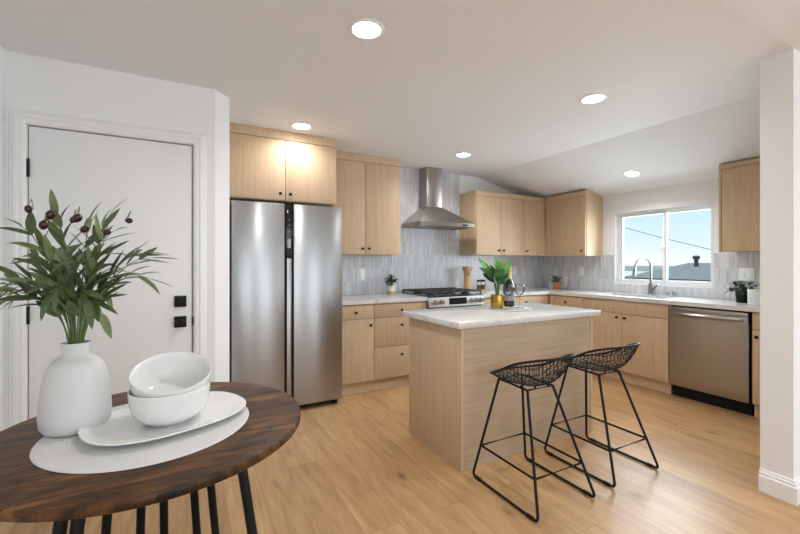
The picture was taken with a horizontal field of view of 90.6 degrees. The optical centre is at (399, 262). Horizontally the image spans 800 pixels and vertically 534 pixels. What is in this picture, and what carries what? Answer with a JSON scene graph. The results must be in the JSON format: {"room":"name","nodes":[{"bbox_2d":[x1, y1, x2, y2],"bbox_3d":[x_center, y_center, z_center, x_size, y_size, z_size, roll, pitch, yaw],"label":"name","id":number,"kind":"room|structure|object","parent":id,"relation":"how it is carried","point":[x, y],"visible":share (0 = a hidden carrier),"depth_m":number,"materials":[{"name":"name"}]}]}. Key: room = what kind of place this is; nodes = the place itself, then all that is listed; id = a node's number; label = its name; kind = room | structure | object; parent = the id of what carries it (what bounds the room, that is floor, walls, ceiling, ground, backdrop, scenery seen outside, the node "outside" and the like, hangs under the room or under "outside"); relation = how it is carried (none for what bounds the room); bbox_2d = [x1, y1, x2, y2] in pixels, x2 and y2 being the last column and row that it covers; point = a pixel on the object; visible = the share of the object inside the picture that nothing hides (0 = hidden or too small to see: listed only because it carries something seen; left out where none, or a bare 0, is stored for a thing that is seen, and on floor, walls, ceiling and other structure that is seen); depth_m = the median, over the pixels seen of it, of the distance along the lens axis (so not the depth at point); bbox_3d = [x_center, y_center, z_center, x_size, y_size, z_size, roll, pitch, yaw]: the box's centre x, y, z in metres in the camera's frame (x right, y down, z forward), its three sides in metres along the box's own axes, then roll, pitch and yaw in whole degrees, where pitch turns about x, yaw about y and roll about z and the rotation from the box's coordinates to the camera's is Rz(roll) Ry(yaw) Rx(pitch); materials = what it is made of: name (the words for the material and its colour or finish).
{"room":"kitchen","nodes":[
{"label":"kitchen","id":0,"kind":"room"},
{"bbox_2d":[0,45,4,431],"bbox_3d":[-0.671,-0.320,-0.714,0.140,3.200,6.580,0,0,-28],"label":"wall","id":1,"kind":"structure","parent":0,"point":[2,51],"depth_m":2.10,"materials":[{"name":"white paint"}]},
{"bbox_2d":[5,50,214,428],"bbox_3d":[-1.703,0.030,2.427,1.025,2.500,0.130,0,0,-28],"label":"wall","id":2,"kind":"structure","parent":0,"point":[32,83],"depth_m":2.35,"materials":[{"name":"white paint"}]},
{"bbox_2d":[8,107,205,427],"bbox_3d":[-1.714,0.223,2.410,0.960,2.115,0.151,0,0,-28],"label":"door frame","id":3,"kind":"structure","parent":2,"relation":"attached to","point":[19,120],"depth_m":2.19,"materials":[{"name":"white wood"}]},
{"bbox_2d":[26,126,193,418],"bbox_3d":[-1.688,0.258,2.355,0.820,2.020,0.112,0,0,-28],"label":"door","id":4,"kind":"structure","parent":2,"relation":"in","point":[84,170],"depth_m":2.39,"materials":[{"name":"white paint"}]},
{"bbox_2d":[215,90,228,381],"bbox_3d":[-1.497,0.030,3.226,0.097,2.500,1.340,0,0,-28],"label":"wall","id":5,"kind":"structure","parent":0,"point":[221,101],"depth_m":2.67,"materials":[{"name":"white paint"}]},
{"bbox_2d":[0,0,792,197],"bbox_3d":[0.446,-1.022,3.177,5.800,0.437,3.450,0,0,-28],"label":"ceiling","id":6,"kind":"structure","parent":0,"point":[502,83],"depth_m":2.38,"materials":[{"name":"white paint"}]},
{"bbox_2d":[291,122,311,129],"bbox_3d":[-0.822,-1.137,3.306,0.176,0.006,0.176,0,0,-28],"label":"recessed light","id":7,"kind":"object","parent":6,"relation":"in","point":[297,125],"visible":1,"depth_m":3.30,"materials":[{"name":"white"}]},
{"bbox_2d":[293,124,309,128],"bbox_3d":[-0.822,-1.135,3.306,0.135,0.001,0.135,0,0,-28],"label":"diffuser","id":8,"kind":"object","parent":7,"relation":"attached to","point":[300,126],"depth_m":3.31,"materials":[{"name":"white plastic"}]},
{"bbox_2d":[349,18,384,39],"bbox_3d":[-0.163,-1.137,1.935,0.176,0.006,0.176,0,0,-28],"label":"recessed light","id":9,"kind":"object","parent":6,"relation":"in","point":[363,28],"visible":1,"depth_m":1.92,"materials":[{"name":"white"}]},
{"bbox_2d":[353,22,379,37],"bbox_3d":[-0.163,-1.135,1.935,0.135,0.001,0.135,0,0,-28],"label":"diffuser","id":10,"kind":"object","parent":9,"relation":"attached to","point":[362,29],"depth_m":1.93,"materials":[{"name":"white plastic"}]},
{"bbox_2d":[455,152,471,156],"bbox_3d":[0.671,-1.137,4.188,0.176,0.006,0.176,0,0,-28],"label":"recessed light","id":11,"kind":"object","parent":6,"relation":"in","point":[463,154],"visible":1,"depth_m":4.17,"materials":[{"name":"white"}]},
{"bbox_2d":[457,153,469,156],"bbox_3d":[0.671,-1.135,4.188,0.135,0.001,0.135,0,0,-28],"label":"diffuser","id":12,"kind":"object","parent":11,"relation":"attached to","point":[463,154],"depth_m":4.21,"materials":[{"name":"white plastic"}]},
{"bbox_2d":[579,93,606,103],"bbox_3d":[1.343,-1.137,2.756,0.176,0.006,0.176,0,0,-28],"label":"recessed light","id":13,"kind":"object","parent":6,"relation":"in","point":[598,97],"visible":1,"depth_m":2.74,"materials":[{"name":"white"}]},
{"bbox_2d":[582,95,603,102],"bbox_3d":[1.343,-1.135,2.756,0.135,0.001,0.135,0,0,-28],"label":"diffuser","id":14,"kind":"object","parent":13,"relation":"attached to","point":[591,99],"depth_m":2.76,"materials":[{"name":"white plastic"}]},
{"bbox_2d":[622,170,640,176],"bbox_3d":[2.478,-0.950,4.233,0.170,0.045,0.176,0,0,-24],"label":"ceiling light","id":15,"kind":"object","parent":6,"relation":"attached to","point":[630,173],"visible":1,"depth_m":4.22,"materials":[{"name":"white glass"}]},
{"bbox_2d":[625,171,638,175],"bbox_3d":[2.477,-0.948,4.232,0.135,0.001,0.135,15,-7,-27],"label":"diffuser","id":16,"kind":"object","parent":15,"relation":"attached to","point":[631,173],"depth_m":4.23,"materials":[{"name":"white plastic"}]},
{"bbox_2d":[0,374,799,533],"bbox_3d":[1.856,1.330,1.404,6.600,0.100,7.910,0,0,-28],"label":"floor","id":17,"kind":"structure","parent":0,"point":[353,464],"depth_m":2.30,"materials":[{"name":"brown wood"}]},
{"bbox_2d":[0,382,299,533],"bbox_3d":[-0.801,0.905,1.303,0.919,0.750,0.919,0,0,-28],"label":"dining table","id":18,"kind":"object","parent":17,"relation":"on","point":[29,493],"visible":0.5,"depth_m":1.03,"materials":[{"name":"brown wood"}]},
{"bbox_2d":[30,404,248,473],"bbox_3d":[-0.799,0.528,1.280,0.582,0.004,0.582,0,0,-28],"label":"placemat","id":19,"kind":"object","parent":18,"relation":"on","point":[67,454],"visible":0.48,"depth_m":1.11,"materials":[{"name":"white fabric"}]},
{"bbox_2d":[37,340,111,436],"bbox_3d":[-1.030,0.389,1.259,0.185,0.272,0.185,0,0,-28],"label":"vase","id":20,"kind":"object","parent":19,"relation":"on","point":[75,394],"visible":0.95,"depth_m":1.20,"materials":[{"name":"white ceramic"}]},
{"bbox_2d":[0,189,176,343],"bbox_3d":[-1.032,0.091,1.254,0.561,0.669,0.394,0,0,-7],"label":"branches","id":21,"kind":"object","parent":20,"relation":"in","point":[84,303],"visible":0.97,"depth_m":1.23,"materials":[{"name":"green plant"}]},
{"bbox_2d":[78,391,245,445],"bbox_3d":[-0.764,0.513,1.315,0.364,0.024,0.472,0,0,42],"label":"platter","id":22,"kind":"object","parent":19,"relation":"on","point":[121,428],"visible":0.68,"depth_m":1.25,"materials":[{"name":"white ceramic"}]},
{"bbox_2d":[127,382,209,426],"bbox_3d":[-0.758,0.463,1.309,0.237,0.110,0.237,0,0,-28],"label":"bowl","id":23,"kind":"object","parent":22,"relation":"on","point":[170,410],"visible":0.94,"depth_m":1.22,"materials":[{"name":"white ceramic"}]},
{"bbox_2d":[129,352,211,397],"bbox_3d":[-0.754,0.399,1.312,0.236,0.163,0.236,0,0,4],"label":"bowl","id":24,"kind":"object","parent":23,"relation":"in","point":[171,373],"visible":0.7,"depth_m":1.38,"materials":[{"name":"white ceramic"}]},
{"bbox_2d":[229,200,341,406],"bbox_3d":[-1.106,0.392,3.687,0.925,1.775,0.760,0,0,-28],"label":"refrigerator","id":25,"kind":"object","parent":17,"relation":"on","point":[285,261],"visible":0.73,"depth_m":3.36,"materials":[{"name":"silver metal"}]},
{"bbox_2d":[342,304,373,395],"bbox_3d":[-0.564,0.843,4.069,0.386,0.874,0.638,0,0,-28],"label":"base cabinet","id":26,"kind":"object","parent":17,"relation":"on","point":[357,320],"visible":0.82,"depth_m":3.83,"materials":[{"name":"brown wood"}]},
{"bbox_2d":[372,301,425,390],"bbox_3d":[-0.123,0.843,4.306,0.608,0.874,0.638,0,0,-28],"label":"base cabinet","id":27,"kind":"object","parent":17,"relation":"on","point":[391,328],"visible":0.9,"depth_m":4.00,"materials":[{"name":"brown wood"}]},
{"bbox_2d":[342,293,427,304],"bbox_3d":[-0.294,0.385,4.212,1.003,0.038,0.624,0,0,-28],"label":"countertop","id":28,"kind":"structure","parent":27,"relation":"on","point":[397,297],"depth_m":4.05,"materials":[{"name":"white stone"}]},
{"bbox_2d":[384,274,397,294],"bbox_3d":[-0.103,0.252,4.525,0.175,0.229,0.161,0,0,-28],"label":"potted plant","id":29,"kind":"object","parent":28,"relation":"on","point":[390,286],"visible":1,"depth_m":4.49,"materials":[{"name":"green plant"}]},
{"bbox_2d":[402,287,483,308],"bbox_3d":[0.496,0.799,4.598,0.745,0.962,0.686,0,0,-28],"label":"range","id":30,"kind":"object","parent":17,"relation":"on","point":[448,297],"visible":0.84,"depth_m":4.40,"materials":[{"name":"silver metal"}]},
{"bbox_2d":[402,292,482,297],"bbox_3d":[0.481,0.367,4.626,0.745,0.016,0.613,0,0,-28],"label":"cooktop","id":31,"kind":"object","parent":30,"relation":"in","point":[453,294],"depth_m":4.43,"materials":[{"name":"black metal"}]},
{"bbox_2d":[482,297,490,304],"bbox_3d":[0.947,0.843,4.883,0.308,0.874,0.638,0,0,-28],"label":"base cabinet","id":32,"kind":"object","parent":17,"relation":"on","point":[487,301],"visible":0.02,"depth_m":4.59,"materials":[{"name":"brown wood"}]},
{"bbox_2d":[403,302,600,471],"bbox_3d":[0.776,0.823,3.016,1.341,0.914,0.708,0,0,-28],"label":"kitchen island","id":33,"kind":"object","parent":17,"relation":"on","point":[454,351],"visible":0.8,"depth_m":2.65,"materials":[{"name":"brown wood"}]},
{"bbox_2d":[403,302,600,328],"bbox_3d":[0.776,0.385,3.016,1.341,0.038,0.708,0,0,-28],"label":"island countertop","id":34,"kind":"structure","parent":33,"relation":"on","point":[465,317],"depth_m":2.81,"materials":[{"name":"white stone"}]},
{"bbox_2d":[489,306,531,310],"bbox_3d":[0.864,0.362,3.107,0.330,0.008,0.330,0,0,-28],"label":"round tray","id":35,"kind":"object","parent":34,"relation":"on","point":[513,308],"visible":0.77,"depth_m":3.03,"materials":[{"name":"white ceramic"}]},
{"bbox_2d":[477,257,511,308],"bbox_3d":[0.749,0.156,3.139,0.262,0.406,0.199,0,0,21],"label":"potted plant","id":36,"kind":"object","parent":35,"relation":"on","point":[500,273],"visible":1,"depth_m":3.11,"materials":[{"name":"green plant"}]},
{"bbox_2d":[503,284,512,308],"bbox_3d":[0.836,0.264,3.064,0.077,0.192,0.077,0,0,-8],"label":"wine glass","id":37,"kind":"object","parent":35,"relation":"on","point":[503,284],"visible":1,"depth_m":3.06,"materials":[{"name":"clear glass"}]},
{"bbox_2d":[503,267,513,306],"bbox_3d":[0.887,0.196,3.227,0.089,0.327,0.089,0,0,-28],"label":"wine bottle","id":38,"kind":"object","parent":35,"relation":"on","point":[508,285],"visible":0.62,"depth_m":3.19,"materials":[{"name":"black"}]},
{"bbox_2d":[514,283,524,307],"bbox_3d":[0.950,0.264,3.148,0.077,0.192,0.077,0,0,-8],"label":"wine glass","id":39,"kind":"object","parent":35,"relation":"on","point":[515,283],"visible":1,"depth_m":3.14,"materials":[{"name":"clear glass"}]},
{"bbox_2d":[514,294,548,303],"bbox_3d":[1.429,0.843,5.143,0.780,0.874,0.638,0,0,-28],"label":"base cabinet","id":40,"kind":"object","parent":17,"relation":"on","point":[543,299],"visible":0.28,"depth_m":4.94,"materials":[{"name":"brown wood"}]},
{"bbox_2d":[472,354,595,522],"bbox_3d":[0.744,0.888,2.254,0.452,0.784,0.507,0,0,-28],"label":"bar stool","id":41,"kind":"object","parent":17,"relation":"on","point":[534,382],"visible":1,"depth_m":2.18,"materials":[{"name":"black metal"}]},
{"bbox_2d":[550,294,583,307],"bbox_3d":[2.263,0.843,4.988,0.598,0.874,0.476,0,0,-28],"label":"base cabinet","id":42,"kind":"object","parent":17,"relation":"on","point":[561,300],"visible":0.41,"depth_m":4.83,"materials":[{"name":"brown wood"}]},
{"bbox_2d":[544,343,658,487],"bbox_3d":[1.282,0.888,2.553,0.452,0.784,0.507,0,0,-28],"label":"bar stool","id":43,"kind":"object","parent":17,"relation":"on","point":[584,363],"visible":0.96,"depth_m":2.48,"materials":[{"name":"black metal"}]},
{"bbox_2d":[583,297,671,393],"bbox_3d":[2.601,0.843,4.361,0.598,0.874,0.941,0,0,-28],"label":"base cabinet","id":44,"kind":"object","parent":17,"relation":"on","point":[620,323],"visible":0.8,"depth_m":4.08,"materials":[{"name":"brown wood"}]},
{"bbox_2d":[471,287,759,312],"bbox_3d":[2.139,0.385,4.086,1.655,0.038,3.155,0,0,-28],"label":"countertop","id":45,"kind":"structure","parent":44,"relation":"on","point":[658,299],"depth_m":4.22,"materials":[{"name":"white stone"}]},
{"bbox_2d":[462,266,471,288],"bbox_3d":[0.856,0.208,5.029,0.126,0.316,0.126,0,0,-28],"label":"wooden mill","id":46,"kind":"object","parent":45,"relation":"on","point":[467,270],"visible":0.77,"depth_m":4.99,"materials":[{"name":"brown wood"}]},
{"bbox_2d":[549,275,563,288],"bbox_3d":[2.154,0.267,5.452,0.154,0.198,0.198,0,0,-28],"label":"potted plant","id":47,"kind":"object","parent":45,"relation":"on","point":[556,284],"visible":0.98,"depth_m":5.43,"materials":[{"name":"green plant"}]},
{"bbox_2d":[549,276,567,288],"bbox_3d":[2.231,0.283,5.594,0.042,0.163,0.300,0,0,-28],"label":"serving board","id":48,"kind":"object","parent":45,"relation":"on","point":[563,284],"visible":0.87,"depth_m":5.52,"materials":[{"name":"white stone"}]},
{"bbox_2d":[632,257,658,294],"bbox_3d":[2.720,0.152,4.383,0.265,0.429,0.140,0,0,-11],"label":"faucet","id":49,"kind":"object","parent":45,"relation":"on","point":[651,288],"visible":1,"depth_m":4.42,"materials":[{"name":"grey metal"}]},
{"bbox_2d":[725,281,759,302],"bbox_3d":[3.149,0.267,3.606,0.264,0.198,0.262,0,0,9],"label":"potted plant","id":50,"kind":"object","parent":45,"relation":"on","point":[741,296],"visible":0.81,"depth_m":3.59,"materials":[{"name":"green plant"}]},
{"bbox_2d":[747,289,759,305],"bbox_3d":[3.061,0.298,3.383,0.140,0.135,0.140,0,0,-28],"label":"canister","id":51,"kind":"object","parent":45,"relation":"on","point":[753,295],"visible":0.56,"depth_m":3.36,"materials":[{"name":"white ceramic"}]},
{"bbox_2d":[669,305,752,415],"bbox_3d":[2.961,0.842,3.655,0.602,0.868,0.619,0,0,-28],"label":"dishwasher","id":52,"kind":"object","parent":17,"relation":"on","point":[711,349],"visible":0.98,"depth_m":3.50,"materials":[{"name":"silver metal"}]},
{"bbox_2d":[752,312,759,417],"bbox_3d":[3.245,0.843,3.167,0.598,0.874,0.486,0,0,-28],"label":"base cabinet","id":53,"kind":"object","parent":17,"relation":"on","point":[755,315],"visible":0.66,"depth_m":3.23,"materials":[{"name":"brown wood"}]},
{"bbox_2d":[365,175,533,294],"bbox_3d":[0.215,-0.020,4.933,4.540,2.600,0.140,0,0,-28],"label":"wall","id":54,"kind":"structure","parent":0,"point":[466,183],"depth_m":5.27,"materials":[{"name":"white paint"}]},
{"bbox_2d":[229,123,335,206],"bbox_3d":[-1.148,-0.837,3.720,0.929,0.604,0.698,0,0,-28],"label":"upper cabinet","id":55,"kind":"object","parent":54,"relation":"attached to","point":[266,165],"visible":0.87,"depth_m":3.42,"materials":[{"name":"brown wood"}]},
{"bbox_2d":[331,150,400,254],"bbox_3d":[-0.438,-0.610,4.301,0.867,1.056,0.348,0,0,-28],"label":"upper cabinet","id":56,"kind":"object","parent":54,"relation":"attached to","point":[367,186],"visible":0.85,"depth_m":4.20,"materials":[{"name":"brown wood"}]},
{"bbox_2d":[342,167,542,294],"bbox_3d":[0.618,-0.387,5.064,3.424,1.504,0.010,0,0,-28],"label":"tiled wall","id":57,"kind":"structure","parent":54,"relation":"attached to","point":[428,258],"depth_m":4.89,"materials":[{"name":"grey tile"}]},
{"bbox_2d":[359,269,364,279],"bbox_3d":[-0.434,0.135,4.487,0.072,0.120,0.009,0,0,-28],"label":"wall outlet","id":58,"kind":"object","parent":57,"relation":"attached to","point":[361,271],"visible":1,"depth_m":4.49,"materials":[{"name":"white plastic"}]},
{"bbox_2d":[402,167,474,229],"bbox_3d":[0.454,-0.777,4.722,0.750,0.724,0.436,0,0,-28],"label":"range hood","id":59,"kind":"object","parent":57,"relation":"attached to","point":[430,214],"visible":1,"depth_m":4.72,"materials":[{"name":"silver metal"}]},
{"bbox_2d":[512,266,515,274],"bbox_3d":[1.615,0.115,5.591,0.072,0.120,0.009,0,0,-28],"label":"wall outlet","id":60,"kind":"object","parent":57,"relation":"attached to","point":[513,267],"visible":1,"depth_m":5.58,"materials":[{"name":"white plastic"}]},
{"bbox_2d":[460,190,544,255],"bbox_3d":[1.388,-0.488,5.272,1.206,0.796,0.353,0,0,-28],"label":"upper cabinet","id":61,"kind":"object","parent":54,"relation":"attached to","point":[505,224],"visible":1,"depth_m":5.08,"materials":[{"name":"brown wood"}]},
{"bbox_2d":[548,178,754,303],"bbox_3d":[2.913,0.105,4.564,0.140,2.350,3.270,0,0,-28],"label":"wall","id":62,"kind":"structure","parent":0,"point":[706,191],"depth_m":4.43,"materials":[{"name":"white paint"}]},
{"bbox_2d":[545,190,602,256],"bbox_3d":[2.272,-0.487,5.224,0.358,0.810,0.624,0,0,-28],"label":"upper cabinet","id":63,"kind":"object","parent":62,"relation":"attached to","point":[574,220],"visible":1,"depth_m":5.03,"materials":[{"name":"brown wood"}]},
{"bbox_2d":[543,252,759,299],"bbox_3d":[2.873,0.137,4.480,0.010,0.458,3.159,0,0,-28],"label":"tiled wall","id":64,"kind":"structure","parent":62,"relation":"attached to","point":[599,271],"depth_m":4.72,"materials":[{"name":"grey tile"}]},
{"bbox_2d":[579,266,583,275],"bbox_3d":[2.425,0.115,5.290,0.009,0.120,0.072,0,0,-28],"label":"wall outlet","id":65,"kind":"object","parent":64,"relation":"attached to","point":[581,269],"visible":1,"depth_m":5.29,"materials":[{"name":"white plastic"}]},
{"bbox_2d":[739,268,754,280],"bbox_3d":[3.265,0.112,3.732,0.009,0.120,0.118,0,0,-28],"label":"light switch","id":66,"kind":"object","parent":64,"relation":"attached to","point":[745,274],"visible":1,"depth_m":3.72,"materials":[{"name":"white plastic"}]},
{"bbox_2d":[615,202,713,287],"bbox_3d":[2.924,-0.171,4.447,0.052,0.863,1.039,0,0,-28],"label":"trim","id":67,"kind":"structure","parent":62,"relation":"attached to","point":[713,202],"depth_m":4.77,"materials":[{"name":"white paint"}]},
{"bbox_2d":[617,203,712,287],"bbox_3d":[2.966,-0.171,4.469,0.087,0.863,1.039,0,0,-28],"label":"window","id":68,"kind":"structure","parent":62,"relation":"in","point":[620,217],"depth_m":4.44,"materials":[{"name":"white plastic"}]},
{"bbox_2d":[719,158,759,251],"bbox_3d":[3.285,-0.498,3.377,0.328,0.804,0.822,0,0,-28],"label":"upper cabinet","id":69,"kind":"object","parent":62,"relation":"attached to","point":[739,182],"visible":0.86,"depth_m":3.52,"materials":[{"name":"brown wood"}]},
{"bbox_2d":[718,0,799,51],"bbox_3d":[2.675,-1.534,-0.115,6.600,0.789,4.460,0,0,-28],"label":"ceiling","id":70,"kind":"structure","parent":0,"point":[780,18],"depth_m":1.84,"materials":[{"name":"white paint"}]},
{"bbox_2d":[760,48,799,479],"bbox_3d":[3.229,0.070,2.797,2.660,2.420,0.140,0,0,-28],"label":"wall","id":71,"kind":"structure","parent":0,"point":[780,72],"depth_m":2.15,"materials":[{"name":"white paint"}]},
{"bbox_2d":[758,468,799,505],"bbox_3d":[3.181,1.218,2.760,2.580,0.125,0.160,0,0,-28],"label":"baseboard","id":72,"kind":"structure","parent":71,"relation":"attached to","point":[783,488],"depth_m":2.14,"materials":[{"name":"white"}]},
{"label":"outside","id":73,"kind":"structure","parent":0,"visible":0},
{"bbox_2d":[624,271,647,276],"bbox_3d":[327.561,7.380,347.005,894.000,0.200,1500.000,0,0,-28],"label":"ground","id":74,"kind":"structure","parent":73,"point":[626,273],"depth_m":285.43,"materials":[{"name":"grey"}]},
{"bbox_2d":[624,266,671,270],"bbox_3d":[220.251,5.098,402.759,110.000,4.364,420.000,0,0,-28],"label":"hills","id":75,"kind":"structure","parent":74,"relation":"on","point":[626,268],"depth_m":329.50,"materials":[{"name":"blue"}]},
{"bbox_2d":[624,255,710,281],"bbox_3d":[12.126,2.040,6.935,8.070,4.480,12.700,0,0,-28],"label":"neighbor house","id":76,"kind":"structure","parent":74,"relation":"on","point":[695,271],"depth_m":10.23,"materials":[{"name":"grey"}]},
{"bbox_2d":[692,255,699,266],"bbox_3d":[8.517,0.015,11.386,0.180,0.430,0.180,0,0,-28],"label":"roof vent","id":77,"kind":"object","parent":76,"relation":"attached to","point":[696,258],"depth_m":11.34,"materials":[{"name":"grey metal"}]},
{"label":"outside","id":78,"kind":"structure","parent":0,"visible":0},
{"bbox_2d":[624,227,710,249],"bbox_3d":[5.312,-0.840,9.112,0.014,2.152,7.003,0,0,-28],"label":"power line","id":79,"kind":"object","parent":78,"point":[624,227],"visible":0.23,"depth_m":8.35,"materials":[{"name":"grey"}]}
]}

